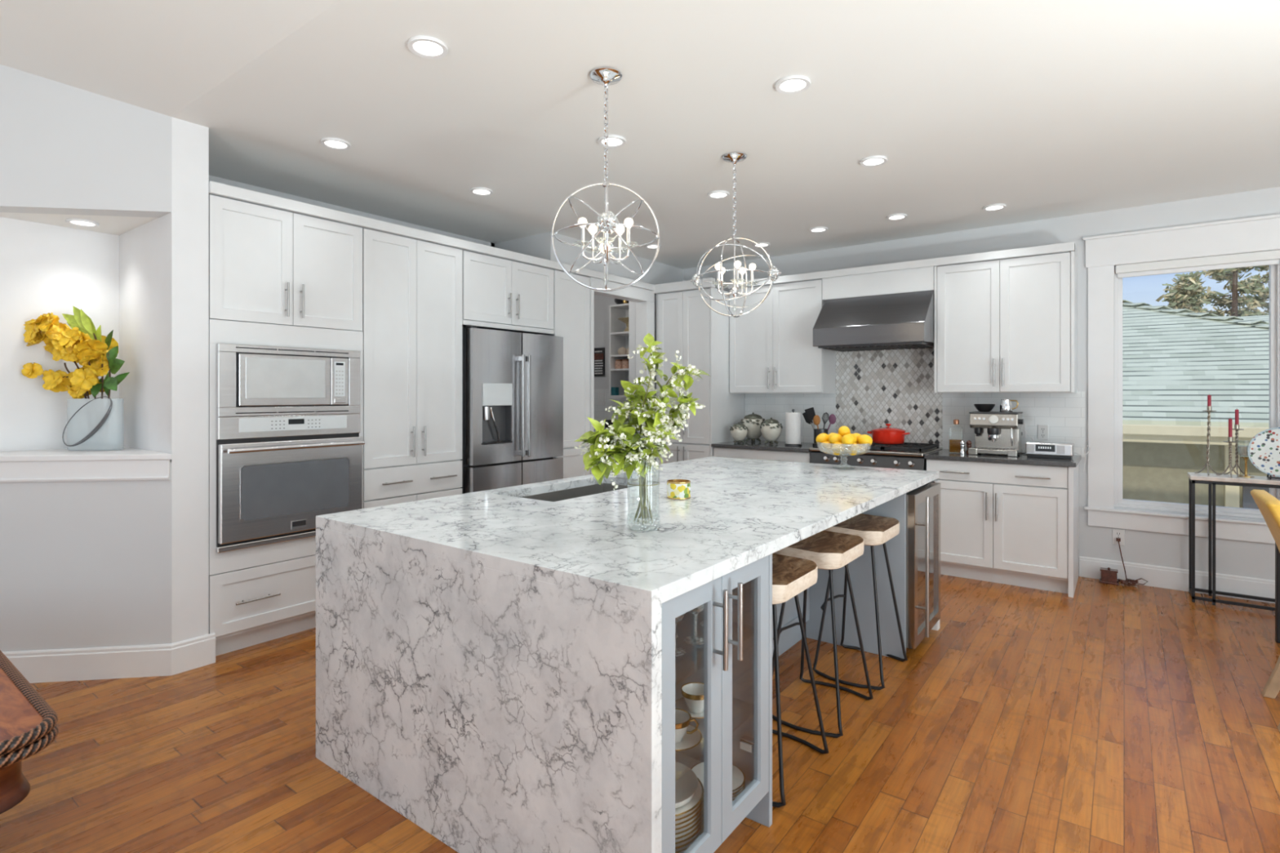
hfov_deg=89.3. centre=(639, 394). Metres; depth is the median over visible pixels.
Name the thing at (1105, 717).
floor
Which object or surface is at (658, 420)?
branch
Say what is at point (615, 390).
tin
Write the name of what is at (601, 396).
light switch
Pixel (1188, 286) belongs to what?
pine tree
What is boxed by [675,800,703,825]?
dinner plate
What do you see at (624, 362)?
storage jar
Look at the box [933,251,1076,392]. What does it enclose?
upper cabinet
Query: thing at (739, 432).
jar
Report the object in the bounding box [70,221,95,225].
diffuser
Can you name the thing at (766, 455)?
base cabinet
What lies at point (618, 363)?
storage jar
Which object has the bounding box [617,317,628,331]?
decorative bowl
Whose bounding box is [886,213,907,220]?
recessed light
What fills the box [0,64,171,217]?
wall header
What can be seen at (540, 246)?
wall
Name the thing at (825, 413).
whisk
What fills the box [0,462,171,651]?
wall
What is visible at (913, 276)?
trim
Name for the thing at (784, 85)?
diffuser
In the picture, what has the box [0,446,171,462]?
shelf
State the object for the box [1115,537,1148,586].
cord
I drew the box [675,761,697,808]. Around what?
serving bowl
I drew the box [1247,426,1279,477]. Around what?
plate
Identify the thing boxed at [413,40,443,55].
diffuser
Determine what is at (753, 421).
jar
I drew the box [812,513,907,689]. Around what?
bar stool
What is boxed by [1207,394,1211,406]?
candle
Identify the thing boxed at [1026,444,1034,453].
speaker grille
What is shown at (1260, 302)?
pine tree
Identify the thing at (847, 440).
lemon
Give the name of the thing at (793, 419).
paper towel roll
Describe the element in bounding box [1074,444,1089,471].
cord
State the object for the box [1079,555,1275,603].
baseboard
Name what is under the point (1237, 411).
candle
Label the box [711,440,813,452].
countertop
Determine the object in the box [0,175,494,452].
wall
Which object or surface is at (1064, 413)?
wall tile
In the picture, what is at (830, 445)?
lemon
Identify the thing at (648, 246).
diffuser
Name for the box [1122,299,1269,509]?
house
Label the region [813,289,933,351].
range hood
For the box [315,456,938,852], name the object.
countertop
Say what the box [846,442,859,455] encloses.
lemon
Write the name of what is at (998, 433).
espresso machine
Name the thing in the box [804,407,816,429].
spatula
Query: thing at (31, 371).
orchid spray
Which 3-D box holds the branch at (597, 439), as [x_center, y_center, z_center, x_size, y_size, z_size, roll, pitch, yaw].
[-0.083,0.258,2.203,0.301,0.361,0.168,0,0,14]
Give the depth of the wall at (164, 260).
3.26 m
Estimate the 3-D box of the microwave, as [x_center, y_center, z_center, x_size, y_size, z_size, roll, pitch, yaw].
[-1.942,-0.074,3.640,0.060,0.378,0.771,0,0,37]
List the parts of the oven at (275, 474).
trim, control panel, touch panel, handle, badge plate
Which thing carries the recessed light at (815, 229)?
in the ceiling at (1041, 109)
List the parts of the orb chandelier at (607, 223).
crystal dish, bulb, arm, crystal dish, bulb, arm, crystal dish, arm, stem, chain, arm, crystal dish, arm, bulb, bulb, crystal dish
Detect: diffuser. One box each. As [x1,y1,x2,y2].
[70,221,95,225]
[324,140,346,147]
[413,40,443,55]
[472,189,489,194]
[601,137,622,146]
[647,245,657,248]
[710,192,726,197]
[779,80,805,91]
[811,228,825,231]
[863,158,883,164]
[888,215,904,219]
[986,205,1003,209]
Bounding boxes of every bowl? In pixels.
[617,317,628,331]
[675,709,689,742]
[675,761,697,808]
[816,441,871,469]
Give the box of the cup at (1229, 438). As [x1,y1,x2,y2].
[1222,436,1237,442]
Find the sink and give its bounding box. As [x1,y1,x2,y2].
[520,483,632,502]
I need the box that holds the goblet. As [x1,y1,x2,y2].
[1236,440,1254,477]
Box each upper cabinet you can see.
[462,249,554,334]
[729,279,835,393]
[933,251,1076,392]
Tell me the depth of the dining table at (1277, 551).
3.58 m
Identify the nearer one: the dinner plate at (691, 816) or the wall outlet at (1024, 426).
the dinner plate at (691, 816)
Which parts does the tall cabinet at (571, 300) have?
door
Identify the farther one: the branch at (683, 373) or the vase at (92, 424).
the vase at (92, 424)
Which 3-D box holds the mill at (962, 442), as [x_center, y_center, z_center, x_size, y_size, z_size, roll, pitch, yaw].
[2.490,0.405,5.005,0.042,0.107,0.041,0,0,37]
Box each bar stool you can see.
[772,530,873,737]
[772,553,828,807]
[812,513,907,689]
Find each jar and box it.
[614,359,622,368]
[622,359,628,368]
[729,422,748,443]
[740,412,764,442]
[760,417,782,444]
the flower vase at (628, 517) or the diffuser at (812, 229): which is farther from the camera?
the diffuser at (812, 229)
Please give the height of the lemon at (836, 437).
0.075 m
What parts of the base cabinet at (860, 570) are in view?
panel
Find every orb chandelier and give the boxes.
[551,66,660,291]
[690,151,782,317]
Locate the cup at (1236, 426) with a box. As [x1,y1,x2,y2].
[1232,424,1244,430]
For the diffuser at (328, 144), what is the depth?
3.50 m
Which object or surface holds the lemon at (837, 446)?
in the pedestal bowl at (819, 443)
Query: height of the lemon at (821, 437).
0.078 m
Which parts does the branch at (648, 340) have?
stem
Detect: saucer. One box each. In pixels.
[675,697,703,718]
[675,724,702,751]
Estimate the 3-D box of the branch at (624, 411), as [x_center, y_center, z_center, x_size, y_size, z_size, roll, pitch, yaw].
[-0.018,0.195,2.249,0.166,0.486,0.180,0,0,37]
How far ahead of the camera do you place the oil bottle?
5.07 m
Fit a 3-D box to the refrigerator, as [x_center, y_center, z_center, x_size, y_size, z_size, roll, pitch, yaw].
[-1.173,0.427,5.127,0.785,1.832,0.932,0,0,37]
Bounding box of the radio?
[1025,441,1074,459]
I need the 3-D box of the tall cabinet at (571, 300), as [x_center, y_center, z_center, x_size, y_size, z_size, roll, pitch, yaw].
[-0.605,0.173,5.528,0.095,2.400,0.440,0,0,37]
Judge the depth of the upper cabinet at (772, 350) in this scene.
6.01 m
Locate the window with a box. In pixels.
[1083,213,1279,543]
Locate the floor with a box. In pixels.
[0,573,1279,852]
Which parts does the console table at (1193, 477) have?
leg, leg, leg, leg, frame, frame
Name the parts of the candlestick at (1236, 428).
stem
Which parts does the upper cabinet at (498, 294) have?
door, handle, handle, door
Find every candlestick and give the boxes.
[1194,406,1220,475]
[1216,436,1243,477]
[1223,424,1250,476]
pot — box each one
[614,298,628,304]
[866,423,910,444]
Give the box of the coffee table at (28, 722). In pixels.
[0,649,58,813]
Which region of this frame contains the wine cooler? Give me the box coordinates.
[906,480,940,649]
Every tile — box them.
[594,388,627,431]
[745,391,1084,457]
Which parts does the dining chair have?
backrest, leg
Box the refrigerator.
[460,325,563,493]
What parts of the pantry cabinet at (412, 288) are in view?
door, door, handle, drawer, handle, handle, door, door, handle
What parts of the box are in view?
lid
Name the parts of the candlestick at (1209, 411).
stem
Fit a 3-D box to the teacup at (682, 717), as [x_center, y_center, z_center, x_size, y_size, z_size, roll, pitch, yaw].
[0.101,0.956,1.862,0.101,0.067,0.096,0,0,-34]
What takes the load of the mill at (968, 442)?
on the countertop at (1021, 459)
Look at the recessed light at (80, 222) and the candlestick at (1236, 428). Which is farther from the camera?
the candlestick at (1236, 428)
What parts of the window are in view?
frame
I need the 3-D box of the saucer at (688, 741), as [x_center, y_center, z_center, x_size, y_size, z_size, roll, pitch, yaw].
[0.098,0.987,1.861,0.161,0.017,0.161,0,0,37]
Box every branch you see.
[574,417,660,522]
[584,433,657,524]
[605,380,662,520]
[627,333,670,519]
[631,350,710,522]
[633,392,677,523]
[634,386,705,520]
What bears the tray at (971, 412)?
on the espresso machine
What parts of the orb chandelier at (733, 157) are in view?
bulb, crystal dish, arm, stem, chain, crystal dish, bulb, crystal dish, bulb, arm, crystal dish, bulb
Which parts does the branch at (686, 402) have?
stem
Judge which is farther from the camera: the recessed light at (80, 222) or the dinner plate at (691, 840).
the recessed light at (80, 222)
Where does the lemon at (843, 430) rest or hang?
on the lemon at (845, 447)
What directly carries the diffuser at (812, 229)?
attached to the recessed light at (815, 229)
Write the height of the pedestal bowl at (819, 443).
0.162 m
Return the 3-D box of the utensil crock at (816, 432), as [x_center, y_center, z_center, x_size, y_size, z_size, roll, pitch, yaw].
[1.620,0.384,5.804,0.124,0.150,0.124,0,0,37]
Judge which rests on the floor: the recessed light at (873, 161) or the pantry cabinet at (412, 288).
the pantry cabinet at (412, 288)
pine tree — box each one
[1155,271,1210,312]
[1191,266,1269,316]
[1238,265,1269,315]
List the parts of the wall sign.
brown panel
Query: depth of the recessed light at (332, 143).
3.49 m
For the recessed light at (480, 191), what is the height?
0.013 m
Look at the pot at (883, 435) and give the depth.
5.39 m
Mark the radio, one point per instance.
(1033, 449)
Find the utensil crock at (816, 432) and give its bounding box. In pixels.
[813,428,827,443]
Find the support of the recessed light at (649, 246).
in the ceiling at (1041, 109)
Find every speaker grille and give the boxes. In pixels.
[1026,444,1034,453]
[1056,445,1064,453]
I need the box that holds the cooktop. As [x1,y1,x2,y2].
[809,446,942,457]
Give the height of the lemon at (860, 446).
0.076 m
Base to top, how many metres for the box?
0.114 m
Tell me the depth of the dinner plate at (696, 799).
1.80 m
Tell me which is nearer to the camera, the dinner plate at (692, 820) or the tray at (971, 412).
the dinner plate at (692, 820)
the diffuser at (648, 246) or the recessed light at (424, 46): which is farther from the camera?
the diffuser at (648, 246)
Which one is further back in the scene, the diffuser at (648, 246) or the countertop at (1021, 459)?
the diffuser at (648, 246)
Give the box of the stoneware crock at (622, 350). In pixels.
[617,346,626,355]
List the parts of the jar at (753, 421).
lid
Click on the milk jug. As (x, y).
(1006, 406)
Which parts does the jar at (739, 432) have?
lid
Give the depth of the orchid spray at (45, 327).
3.34 m
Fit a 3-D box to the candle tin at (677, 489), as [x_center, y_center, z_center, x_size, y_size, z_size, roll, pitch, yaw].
[0.172,0.421,2.879,0.106,0.076,0.106,0,0,37]
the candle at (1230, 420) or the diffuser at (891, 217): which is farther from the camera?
the diffuser at (891, 217)
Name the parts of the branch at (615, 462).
stem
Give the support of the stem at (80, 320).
in the vase at (92, 424)
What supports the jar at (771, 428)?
on the countertop at (805, 447)
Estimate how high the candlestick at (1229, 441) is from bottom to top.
0.259 m
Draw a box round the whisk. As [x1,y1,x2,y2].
[822,412,828,429]
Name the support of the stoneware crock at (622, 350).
on the pantry shelves at (618, 337)
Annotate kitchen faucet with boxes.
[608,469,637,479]
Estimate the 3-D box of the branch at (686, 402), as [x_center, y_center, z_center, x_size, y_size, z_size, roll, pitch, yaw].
[0.087,0.205,2.230,0.228,0.466,0.183,0,0,-42]
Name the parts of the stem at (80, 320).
stem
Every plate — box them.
[675,777,703,816]
[675,796,703,821]
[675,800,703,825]
[675,805,703,830]
[675,809,703,835]
[675,814,703,839]
[675,818,703,844]
[675,822,703,848]
[675,827,703,852]
[691,761,745,791]
[732,781,745,794]
[732,783,745,797]
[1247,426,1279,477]
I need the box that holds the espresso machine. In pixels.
[968,404,1023,457]
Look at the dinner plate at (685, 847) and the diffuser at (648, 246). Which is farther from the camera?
the diffuser at (648, 246)
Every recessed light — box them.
[66,217,98,226]
[320,137,351,150]
[407,35,448,58]
[470,186,493,195]
[597,134,626,147]
[645,244,662,248]
[706,190,729,199]
[753,242,769,247]
[775,75,810,94]
[808,226,827,232]
[859,155,887,167]
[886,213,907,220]
[982,203,1006,211]
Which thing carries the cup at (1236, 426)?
on the candlestick at (1236, 428)
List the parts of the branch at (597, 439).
stem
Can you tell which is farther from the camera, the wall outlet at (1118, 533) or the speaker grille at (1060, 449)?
the wall outlet at (1118, 533)
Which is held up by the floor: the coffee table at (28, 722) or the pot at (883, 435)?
the coffee table at (28, 722)
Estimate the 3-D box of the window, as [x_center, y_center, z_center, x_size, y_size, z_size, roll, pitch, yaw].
[3.887,-0.098,4.551,1.277,2.158,0.195,0,0,37]
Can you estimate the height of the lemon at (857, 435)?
0.078 m
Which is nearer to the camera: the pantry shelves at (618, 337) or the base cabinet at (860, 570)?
the base cabinet at (860, 570)
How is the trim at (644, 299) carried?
attached to the wall at (540, 246)
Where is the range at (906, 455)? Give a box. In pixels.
[809,442,942,471]
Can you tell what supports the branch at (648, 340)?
in the flower vase at (628, 517)
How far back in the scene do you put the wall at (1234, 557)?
5.22 m
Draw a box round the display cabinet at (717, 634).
[662,553,772,852]
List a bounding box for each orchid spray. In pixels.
[21,362,87,398]
[23,312,89,398]
[42,367,104,398]
[51,327,118,398]
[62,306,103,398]
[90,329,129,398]
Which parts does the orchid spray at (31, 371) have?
stem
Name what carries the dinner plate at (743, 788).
on the dinner plate
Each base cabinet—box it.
[714,447,810,462]
[772,493,906,658]
[926,458,1079,597]
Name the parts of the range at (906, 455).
knob, knob, knob, control panel, knob, knob, knob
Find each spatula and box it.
[802,412,813,430]
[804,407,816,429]
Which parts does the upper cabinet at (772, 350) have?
door, handle, handle, door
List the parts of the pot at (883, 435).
lid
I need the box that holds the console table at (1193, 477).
[1186,471,1279,610]
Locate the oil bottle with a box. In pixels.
[949,419,962,453]
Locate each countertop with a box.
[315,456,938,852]
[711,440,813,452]
[924,448,1081,466]
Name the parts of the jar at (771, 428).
lid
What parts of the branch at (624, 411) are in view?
stem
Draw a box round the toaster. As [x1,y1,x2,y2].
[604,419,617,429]
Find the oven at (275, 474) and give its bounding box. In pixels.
[215,413,364,553]
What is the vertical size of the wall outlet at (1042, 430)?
0.116 m
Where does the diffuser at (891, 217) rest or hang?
attached to the recessed light at (895, 216)
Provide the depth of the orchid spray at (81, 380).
3.34 m
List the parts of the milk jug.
handle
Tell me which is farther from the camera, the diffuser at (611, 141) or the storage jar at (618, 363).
the storage jar at (618, 363)
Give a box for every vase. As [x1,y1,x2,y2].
[62,396,123,450]
[626,458,660,531]
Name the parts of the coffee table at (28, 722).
rope moulding, rope moulding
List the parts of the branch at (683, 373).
stem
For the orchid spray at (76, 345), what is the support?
in the vase at (92, 424)
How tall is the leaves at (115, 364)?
0.592 m
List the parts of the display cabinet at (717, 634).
door, handle, handle, door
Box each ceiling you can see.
[0,0,1279,269]
[0,212,156,235]
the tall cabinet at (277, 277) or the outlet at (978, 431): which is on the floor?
the tall cabinet at (277, 277)
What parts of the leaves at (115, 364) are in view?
stem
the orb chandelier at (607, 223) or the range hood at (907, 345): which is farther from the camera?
the range hood at (907, 345)
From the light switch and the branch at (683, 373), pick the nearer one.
the branch at (683, 373)
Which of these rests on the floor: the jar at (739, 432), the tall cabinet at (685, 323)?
the tall cabinet at (685, 323)
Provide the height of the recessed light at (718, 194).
0.013 m
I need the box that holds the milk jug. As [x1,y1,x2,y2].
[999,399,1018,412]
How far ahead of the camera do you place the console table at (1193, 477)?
4.28 m
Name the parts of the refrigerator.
door, door, dispenser panel, handle, handle, door, door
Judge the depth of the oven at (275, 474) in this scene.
3.56 m
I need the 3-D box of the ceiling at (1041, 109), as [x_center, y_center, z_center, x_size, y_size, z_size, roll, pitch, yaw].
[-0.103,-2.145,1.450,10.500,1.565,10.000,0,0,37]
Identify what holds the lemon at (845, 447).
in the pedestal bowl at (819, 443)
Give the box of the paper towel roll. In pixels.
[786,412,800,444]
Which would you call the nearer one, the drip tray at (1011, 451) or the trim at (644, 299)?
the drip tray at (1011, 451)
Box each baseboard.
[2,632,215,683]
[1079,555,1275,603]
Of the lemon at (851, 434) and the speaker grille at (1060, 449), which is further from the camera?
the speaker grille at (1060, 449)
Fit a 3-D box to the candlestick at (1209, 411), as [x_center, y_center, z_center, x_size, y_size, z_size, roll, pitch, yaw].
[3.817,0.308,4.354,0.137,0.459,0.121,0,0,37]
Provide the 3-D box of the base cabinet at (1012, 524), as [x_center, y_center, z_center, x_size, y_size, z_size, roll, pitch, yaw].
[2.740,0.931,4.912,0.938,0.884,0.686,0,0,37]
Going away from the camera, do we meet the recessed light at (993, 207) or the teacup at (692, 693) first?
the teacup at (692, 693)
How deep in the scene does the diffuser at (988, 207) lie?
4.70 m
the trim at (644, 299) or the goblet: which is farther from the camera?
the trim at (644, 299)
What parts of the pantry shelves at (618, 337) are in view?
shelf, shelf, shelf, shelf, shelf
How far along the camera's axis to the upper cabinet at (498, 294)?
4.91 m
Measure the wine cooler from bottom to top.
0.873 m
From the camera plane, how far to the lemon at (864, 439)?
3.95 m
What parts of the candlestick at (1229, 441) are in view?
stem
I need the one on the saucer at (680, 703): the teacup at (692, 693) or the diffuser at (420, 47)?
the teacup at (692, 693)
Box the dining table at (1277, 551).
[1275,542,1279,643]
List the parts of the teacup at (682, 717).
handle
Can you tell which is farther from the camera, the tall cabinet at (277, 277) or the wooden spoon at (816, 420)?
the wooden spoon at (816, 420)
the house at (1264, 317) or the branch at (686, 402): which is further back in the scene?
the house at (1264, 317)
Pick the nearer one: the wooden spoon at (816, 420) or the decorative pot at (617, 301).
the wooden spoon at (816, 420)
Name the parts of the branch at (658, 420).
stem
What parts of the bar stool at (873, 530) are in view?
leg frame, seat, leg frame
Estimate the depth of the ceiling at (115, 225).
3.35 m
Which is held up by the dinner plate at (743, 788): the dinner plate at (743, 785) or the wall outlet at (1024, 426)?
the dinner plate at (743, 785)
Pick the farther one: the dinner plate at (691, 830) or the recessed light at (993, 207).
the recessed light at (993, 207)
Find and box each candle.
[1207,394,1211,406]
[1228,418,1232,436]
[1235,409,1239,424]
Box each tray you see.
[968,411,1022,413]
[968,447,1019,457]
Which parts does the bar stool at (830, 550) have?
leg frame, seat, leg frame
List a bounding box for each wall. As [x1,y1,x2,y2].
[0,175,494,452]
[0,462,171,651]
[119,116,208,644]
[494,231,682,462]
[594,186,1279,580]
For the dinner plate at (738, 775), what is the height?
0.016 m
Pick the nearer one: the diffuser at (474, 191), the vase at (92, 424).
the vase at (92, 424)
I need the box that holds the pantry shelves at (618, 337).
[608,303,628,397]
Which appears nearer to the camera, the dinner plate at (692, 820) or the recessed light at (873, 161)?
the dinner plate at (692, 820)
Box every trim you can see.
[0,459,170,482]
[208,181,1077,300]
[588,277,654,474]
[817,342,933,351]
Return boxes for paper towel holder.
[784,408,801,446]
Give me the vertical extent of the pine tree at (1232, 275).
9.696 m
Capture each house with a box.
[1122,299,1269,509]
[1231,315,1269,324]
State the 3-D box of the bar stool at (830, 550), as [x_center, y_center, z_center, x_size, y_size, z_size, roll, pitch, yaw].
[0.782,1.004,2.842,0.357,0.737,0.483,0,0,37]
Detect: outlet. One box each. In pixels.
[973,427,982,436]
[1021,423,1026,438]
[1037,425,1048,439]
[1112,528,1124,545]
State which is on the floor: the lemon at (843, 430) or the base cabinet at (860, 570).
the base cabinet at (860, 570)
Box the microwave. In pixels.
[216,343,359,417]
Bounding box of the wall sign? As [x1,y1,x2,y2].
[594,347,604,376]
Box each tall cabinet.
[208,195,363,656]
[551,270,590,478]
[656,287,744,464]
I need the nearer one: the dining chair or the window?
the dining chair
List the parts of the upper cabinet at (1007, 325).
door, handle, handle, door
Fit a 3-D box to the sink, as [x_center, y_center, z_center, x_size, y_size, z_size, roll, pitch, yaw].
[-0.289,0.614,3.211,0.419,0.229,0.824,0,0,37]
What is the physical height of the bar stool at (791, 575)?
0.737 m
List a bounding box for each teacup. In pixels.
[675,707,698,742]
[680,681,703,713]
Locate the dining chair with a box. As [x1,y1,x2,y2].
[1249,489,1279,731]
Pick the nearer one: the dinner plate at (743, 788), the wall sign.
the dinner plate at (743, 788)
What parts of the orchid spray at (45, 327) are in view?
stem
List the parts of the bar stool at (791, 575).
leg frame, seat, leg frame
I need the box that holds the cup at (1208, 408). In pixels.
[1202,406,1216,412]
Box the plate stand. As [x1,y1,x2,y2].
[1266,474,1279,479]
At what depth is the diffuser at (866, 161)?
3.76 m
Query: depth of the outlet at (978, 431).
5.00 m
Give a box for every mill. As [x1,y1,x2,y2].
[959,440,965,453]
[965,440,971,453]
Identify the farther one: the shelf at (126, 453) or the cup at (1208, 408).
the cup at (1208, 408)
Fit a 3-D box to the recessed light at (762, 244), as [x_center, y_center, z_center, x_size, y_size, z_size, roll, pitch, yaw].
[1.101,-1.355,5.870,0.152,0.013,0.152,0,0,37]
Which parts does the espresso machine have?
steam knob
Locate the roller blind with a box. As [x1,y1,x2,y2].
[1115,249,1279,278]
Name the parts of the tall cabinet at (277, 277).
door, handle, drawer, handle, handle, door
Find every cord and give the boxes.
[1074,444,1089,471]
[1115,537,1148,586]
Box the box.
[1099,567,1119,585]
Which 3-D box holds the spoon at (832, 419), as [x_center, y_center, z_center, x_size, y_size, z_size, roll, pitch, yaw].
[1.682,0.307,5.774,0.130,0.268,0.025,0,0,31]
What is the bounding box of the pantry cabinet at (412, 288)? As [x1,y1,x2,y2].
[362,228,462,508]
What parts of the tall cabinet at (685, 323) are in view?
door, door, handle, door, door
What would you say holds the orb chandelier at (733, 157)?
hanging from the ceiling at (1041, 109)
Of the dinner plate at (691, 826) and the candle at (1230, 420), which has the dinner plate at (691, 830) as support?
the dinner plate at (691, 826)
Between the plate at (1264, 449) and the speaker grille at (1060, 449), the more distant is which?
the speaker grille at (1060, 449)
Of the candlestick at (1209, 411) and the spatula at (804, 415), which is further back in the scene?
the spatula at (804, 415)
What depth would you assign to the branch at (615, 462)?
2.15 m
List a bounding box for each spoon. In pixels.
[813,414,820,429]
[827,413,835,431]
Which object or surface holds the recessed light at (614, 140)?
in the ceiling at (1041, 109)
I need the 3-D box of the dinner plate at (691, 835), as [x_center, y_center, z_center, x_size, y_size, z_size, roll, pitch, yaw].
[0.055,1.215,1.862,0.257,0.016,0.257,0,0,37]
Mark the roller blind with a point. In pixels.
(1268, 257)
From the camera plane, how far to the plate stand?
4.14 m
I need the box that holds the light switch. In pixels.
[597,392,605,405]
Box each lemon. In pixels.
[815,433,828,444]
[820,441,832,453]
[827,432,835,441]
[828,433,842,444]
[831,442,844,455]
[837,426,850,436]
[840,434,853,446]
[841,445,847,453]
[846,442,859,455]
[848,433,857,442]
[853,433,861,443]
[857,434,872,446]
[857,443,866,454]
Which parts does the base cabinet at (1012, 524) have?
handle, door, handle, handle, drawer, door, handle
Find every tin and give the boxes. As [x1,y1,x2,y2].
[611,386,618,395]
[666,479,690,499]
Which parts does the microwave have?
door, control panel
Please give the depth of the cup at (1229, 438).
4.25 m
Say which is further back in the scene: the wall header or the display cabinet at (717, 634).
the wall header
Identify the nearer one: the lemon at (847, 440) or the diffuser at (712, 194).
the lemon at (847, 440)
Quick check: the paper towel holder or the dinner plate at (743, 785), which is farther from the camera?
the paper towel holder
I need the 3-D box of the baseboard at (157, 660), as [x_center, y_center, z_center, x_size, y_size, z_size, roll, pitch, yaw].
[-2.782,1.298,3.115,1.279,0.150,0.135,0,0,-14]
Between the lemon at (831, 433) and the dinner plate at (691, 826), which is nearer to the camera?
the dinner plate at (691, 826)
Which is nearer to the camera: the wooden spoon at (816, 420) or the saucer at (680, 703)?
the saucer at (680, 703)
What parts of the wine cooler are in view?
handle, pane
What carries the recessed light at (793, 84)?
in the ceiling at (1041, 109)
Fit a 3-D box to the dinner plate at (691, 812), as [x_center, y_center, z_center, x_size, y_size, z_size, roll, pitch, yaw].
[0.055,1.152,1.862,0.257,0.016,0.257,0,0,37]
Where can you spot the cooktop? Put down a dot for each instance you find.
(873, 451)

